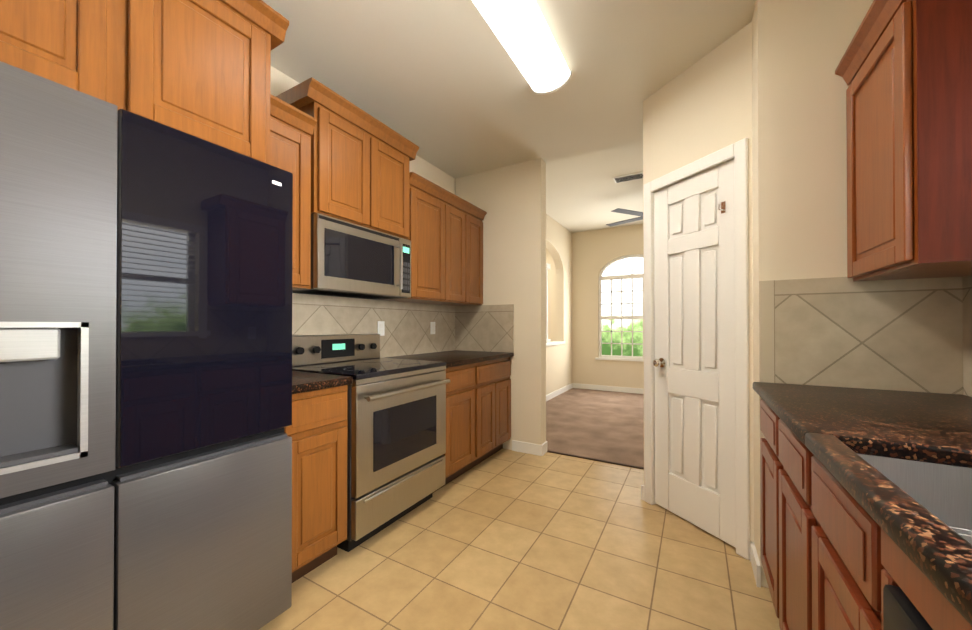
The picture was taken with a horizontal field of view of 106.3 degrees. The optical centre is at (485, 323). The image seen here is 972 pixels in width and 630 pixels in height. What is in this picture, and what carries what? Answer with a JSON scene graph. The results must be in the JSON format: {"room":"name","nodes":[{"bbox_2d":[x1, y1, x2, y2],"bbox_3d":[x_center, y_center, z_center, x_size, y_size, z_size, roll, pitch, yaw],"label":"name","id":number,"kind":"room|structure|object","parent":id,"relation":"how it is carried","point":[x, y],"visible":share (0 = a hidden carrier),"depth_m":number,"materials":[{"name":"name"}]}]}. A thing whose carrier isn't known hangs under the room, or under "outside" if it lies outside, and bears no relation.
{"room":"kitchen","nodes":[
{"label":"kitchen","id":0,"kind":"room"},
{"bbox_2d":[270,66,454,193],"bbox_3d":[-1.608,-0.164,1.617,0.120,2.680,5.220,0,0,30],"label":"wall","id":1,"kind":"structure","parent":0,"point":[281,82],"depth_m":3.27,"materials":[{"name":"paint"}]},
{"bbox_2d":[0,0,288,164],"bbox_3d":[-1.371,-0.961,1.253,0.650,0.640,1.035,0,0,30],"label":"upper cabinet","id":2,"kind":"object","parent":1,"relation":"attached to","point":[201,69],"visible":0.69,"depth_m":1.21,"materials":[{"name":"brown wood"}]},
{"bbox_2d":[270,94,316,289],"bbox_3d":[-1.161,-0.642,1.894,0.375,0.910,0.363,0,0,30],"label":"upper cabinet","id":3,"kind":"object","parent":1,"relation":"attached to","point":[291,130],"visible":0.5,"depth_m":1.90,"materials":[{"name":"brown wood"}]},
{"bbox_2d":[276,77,418,239],"bbox_3d":[-0.872,-0.945,2.381,0.395,0.688,0.858,0,0,30],"label":"upper cabinet","id":4,"kind":"object","parent":1,"relation":"attached to","point":[360,159],"visible":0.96,"depth_m":2.19,"materials":[{"name":"brown wood"}]},
{"bbox_2d":[292,213,410,299],"bbox_3d":[-0.862,-0.391,2.372,0.418,0.413,0.754,0,0,30],"label":"microwave","id":5,"kind":"object","parent":4,"relation":"attached to","point":[350,260],"visible":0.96,"depth_m":2.21,"materials":[{"name":"grey metal"}]},
{"bbox_2d":[378,321,384,335],"bbox_3d":[-0.819,0.041,2.846,0.007,0.115,0.072,0,0,30],"label":"electrical outlet","id":6,"kind":"object","parent":1,"relation":"attached to","point":[381,328],"visible":0.92,"depth_m":2.85,"materials":[{"name":"white plastic"}]},
{"bbox_2d":[292,293,513,357],"bbox_3d":[-0.577,0.043,2.624,0.668,0.454,2.204,0,0,30],"label":"backsplash","id":7,"kind":"structure","parent":1,"relation":"attached to","point":[488,328],"depth_m":3.13,"materials":[{"name":"beige tile"}]},
{"bbox_2d":[430,322,434,333],"bbox_3d":[-0.496,0.044,3.410,0.007,0.115,0.072,0,0,30],"label":"electrical outlet","id":8,"kind":"object","parent":1,"relation":"attached to","point":[432,327],"visible":1,"depth_m":3.40,"materials":[{"name":"white plastic"}]},
{"bbox_2d":[378,172,486,305],"bbox_3d":[-0.423,-0.634,3.185,0.375,0.910,1.079,0,0,30],"label":"upper cabinet","id":9,"kind":"object","parent":1,"relation":"attached to","point":[446,233],"visible":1,"depth_m":3.00,"materials":[{"name":"brown wood"}]},
{"bbox_2d":[455,158,545,449],"bbox_3d":[0.119,-0.152,3.567,0.940,2.680,0.120,0,0,30],"label":"wall","id":10,"kind":"structure","parent":0,"point":[510,200],"depth_m":3.38,"materials":[{"name":"paint"}]},
{"bbox_2d":[512,440,543,455],"bbox_3d":[0.375,1.139,3.335,0.299,0.095,0.014,0,0,30],"label":"baseboard","id":11,"kind":"structure","parent":10,"relation":"attached to","point":[529,448],"depth_m":3.32,"materials":[{"name":"white wood"}]},
{"bbox_2d":[543,441,546,452],"bbox_3d":[0.236,1.140,3.569,0.774,0.095,0.014,0,0,30],"label":"baseboard","id":12,"kind":"structure","parent":10,"relation":"attached to","point":[545,443],"depth_m":3.33,"materials":[{"name":"white wood"}]},
{"bbox_2d":[262,0,755,178],"bbox_3d":[-0.254,-1.559,0.851,3.240,0.100,5.220,0,0,30],"label":"ceiling","id":13,"kind":"structure","parent":0,"point":[444,86],"depth_m":2.13,"materials":[{"name":"paint"}]},
{"bbox_2d":[472,0,571,94],"bbox_3d":[0.094,-1.460,1.700,0.256,0.086,1.240,0,0,30],"label":"fluorescent ceiling light","id":14,"kind":"object","parent":13,"relation":"attached to","point":[521,30],"visible":0.98,"depth_m":1.86,"materials":[{"name":"white plastic"}]},
{"bbox_2d":[259,448,779,629],"bbox_3d":[-0.254,1.221,0.834,3.240,0.100,5.220,0,0,30],"label":"floor","id":15,"kind":"structure","parent":0,"point":[505,539],"depth_m":1.76,"materials":[{"name":"beige tile"}]},
{"bbox_2d":[0,61,292,629],"bbox_3d":[-1.331,0.283,1.217,0.748,1.780,0.965,0,0,30],"label":"fridge","id":16,"kind":"object","parent":15,"relation":"on","point":[145,368],"visible":1,"depth_m":1.05,"materials":[{"name":"grey metal"}]},
{"bbox_2d":[284,371,352,582],"bbox_3d":[-1.033,0.720,1.815,0.668,0.914,0.353,0,0,30],"label":"base cabinet","id":17,"kind":"object","parent":15,"relation":"on","point":[317,430],"visible":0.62,"depth_m":1.67,"materials":[{"name":"brown wood"}]},
{"bbox_2d":[292,334,449,551],"bbox_3d":[-0.724,0.627,2.287,0.736,1.105,0.754,0,0,30],"label":"range","id":18,"kind":"object","parent":15,"relation":"on","point":[396,444],"visible":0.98,"depth_m":2.09,"materials":[{"name":"silver metal"}]},
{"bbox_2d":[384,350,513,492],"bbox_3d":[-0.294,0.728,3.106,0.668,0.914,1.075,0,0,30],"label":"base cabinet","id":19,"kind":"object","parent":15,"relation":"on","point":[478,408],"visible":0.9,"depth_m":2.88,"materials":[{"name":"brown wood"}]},
{"bbox_2d":[547,450,643,468],"bbox_3d":[0.949,1.181,3.157,0.900,0.008,0.032,0,0,30],"label":"threshold","id":20,"kind":"object","parent":15,"relation":"on","point":[622,464],"depth_m":3.15,"materials":[{"name":"brown wood"}]},
{"bbox_2d":[760,399,884,629],"bbox_3d":[1.281,0.735,1.121,0.610,0.874,0.834,0,0,30],"label":"base cabinet","id":21,"kind":"object","parent":15,"relation":"on","point":[810,588],"depth_m":1.03,"materials":[{"name":"red wood"}]},
{"bbox_2d":[753,382,971,629],"bbox_3d":[0.754,0.272,0.226,0.632,0.038,2.916,0,0,30],"label":"countertop","id":22,"kind":"structure","parent":21,"relation":"on","point":[829,423],"depth_m":0.78,"materials":[{"name":"brown stone"}]},
{"bbox_2d":[829,446,971,629],"bbox_3d":[0.817,0.390,0.393,0.468,0.221,0.758,0,0,30],"label":"sink","id":23,"kind":"object","parent":22,"relation":"in","point":[899,602],"depth_m":0.66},
{"bbox_2d":[546,214,571,394],"bbox_3d":[0.679,-0.251,5.332,0.140,2.900,3.500,0,0,30],"label":"wall","id":24,"kind":"structure","parent":0,"point":[559,356],"depth_m":6.40,"materials":[{"name":"paint"}]},
{"bbox_2d":[546,263,564,345],"bbox_3d":[0.865,-0.294,5.658,0.200,1.290,1.750,0,0,30],"label":"arch","id":25,"kind":"object","parent":24,"relation":"attached to","point":[549,342],"visible":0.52,"depth_m":5.73,"materials":[{"name":"white paint"}]},
{"bbox_2d":[546,383,572,400],"bbox_3d":[0.743,1.151,5.279,0.014,0.095,3.486,0,0,30],"label":"baseboard","id":26,"kind":"structure","parent":24,"relation":"attached to","point":[549,396],"depth_m":6.11,"materials":[{"name":"white wood"}]},
{"bbox_2d":[546,140,642,232],"bbox_3d":[1.920,-1.696,4.631,6.520,0.219,3.740,0,0,30],"label":"ceiling","id":27,"kind":"structure","parent":0,"point":[585,192],"depth_m":4.64,"materials":[{"name":"paint"}]},
{"bbox_2d":[606,208,642,226],"bbox_3d":[2.187,-1.458,4.810,1.218,0.492,1.163,0,0,30],"label":"ceiling fan","id":28,"kind":"object","parent":27,"relation":"hanging from","point":[626,211],"visible":0.17,"depth_m":4.73,"materials":[{"name":"grey"}]},
{"bbox_2d":[613,172,642,182],"bbox_3d":[1.671,-1.700,4.255,0.340,0.016,0.180,0,0,30],"label":"ceiling vent","id":29,"kind":"object","parent":27,"relation":"in","point":[628,177],"visible":0.79,"depth_m":4.24,"materials":[{"name":"white plastic"}]},
{"bbox_2d":[546,388,643,466],"bbox_3d":[2.558,1.240,4.318,5.120,0.106,3.619,0,0,30],"label":"floor carpet","id":30,"kind":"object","parent":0,"point":[602,425],"depth_m":4.23,"materials":[{"name":"brown carpet"}]},
{"bbox_2d":[546,224,643,388],"bbox_3d":[2.819,-0.246,6.193,6.520,2.900,0.120,0,0,30],"label":"wall","id":31,"kind":"structure","parent":0,"point":[594,252],"depth_m":6.63,"materials":[{"name":"paint"}]},
{"bbox_2d":[573,383,643,393],"bbox_3d":[3.558,1.153,5.684,4.500,0.095,0.014,0,0,30],"label":"baseboard","id":32,"kind":"structure","parent":31,"relation":"attached to","point":[575,385],"depth_m":6.46,"materials":[{"name":"white wood"}]},
{"bbox_2d":[595,254,643,361],"bbox_3d":[2.530,-0.272,6.312,1.240,1.844,0.110,0,0,30],"label":"arched window","id":33,"kind":"structure","parent":31,"relation":"in","point":[632,276],"depth_m":6.43,"materials":[{"name":"white wood"}]},
{"bbox_2d":[643,0,873,587],"bbox_3d":[1.749,-0.160,2.369,1.280,2.680,1.780,0,0,30],"label":"wall","id":34,"kind":"structure","parent":0,"point":[769,84],"depth_m":1.62,"materials":[{"name":"paint"}]},
{"bbox_2d":[653,159,735,547],"bbox_3d":[1.218,0.155,2.141,0.451,2.028,0.359,0,0,30],"label":"pantry door","id":35,"kind":"structure","parent":34,"relation":"in","point":[694,359],"depth_m":2.10,"materials":[{"name":"white wood"}]},
{"bbox_2d":[644,138,749,559],"bbox_3d":[1.210,0.126,2.135,0.077,2.107,0.662,0,0,-22],"label":"door frame","id":36,"kind":"structure","parent":34,"relation":"attached to","point":[737,151],"depth_m":1.86,"materials":[{"name":"white wood"}]},
{"bbox_2d":[835,0,971,280],"bbox_3d":[1.465,-0.612,1.187,0.348,0.880,0.551,0,0,30],"label":"upper cabinet","id":37,"kind":"object","parent":34,"relation":"attached to","point":[904,69],"visible":1,"depth_m":1.07,"materials":[{"name":"brown wood"}]},
{"bbox_3d":[0.807,-0.177,-0.445,0.120,2.680,4.040,0,0,30],"label":"wall","id":38,"kind":"structure","parent":0,"visible":0},
{"bbox_2d":[759,275,971,396],"bbox_3d":[0.768,0.029,0.221,0.610,0.454,2.920,0,0,30],"label":"backsplash","id":39,"kind":"structure","parent":38,"relation":"attached to","point":[914,335],"depth_m":1.46,"materials":[{"name":"tile"}]},
{"label":"outside","id":40,"kind":"structure","parent":0,"visible":0},
{"bbox_2d":[602,257,642,355],"bbox_3d":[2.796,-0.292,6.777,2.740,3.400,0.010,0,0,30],"label":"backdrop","id":41,"kind":"structure","parent":40,"point":[623,264],"depth_m":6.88,"materials":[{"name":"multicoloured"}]}
]}

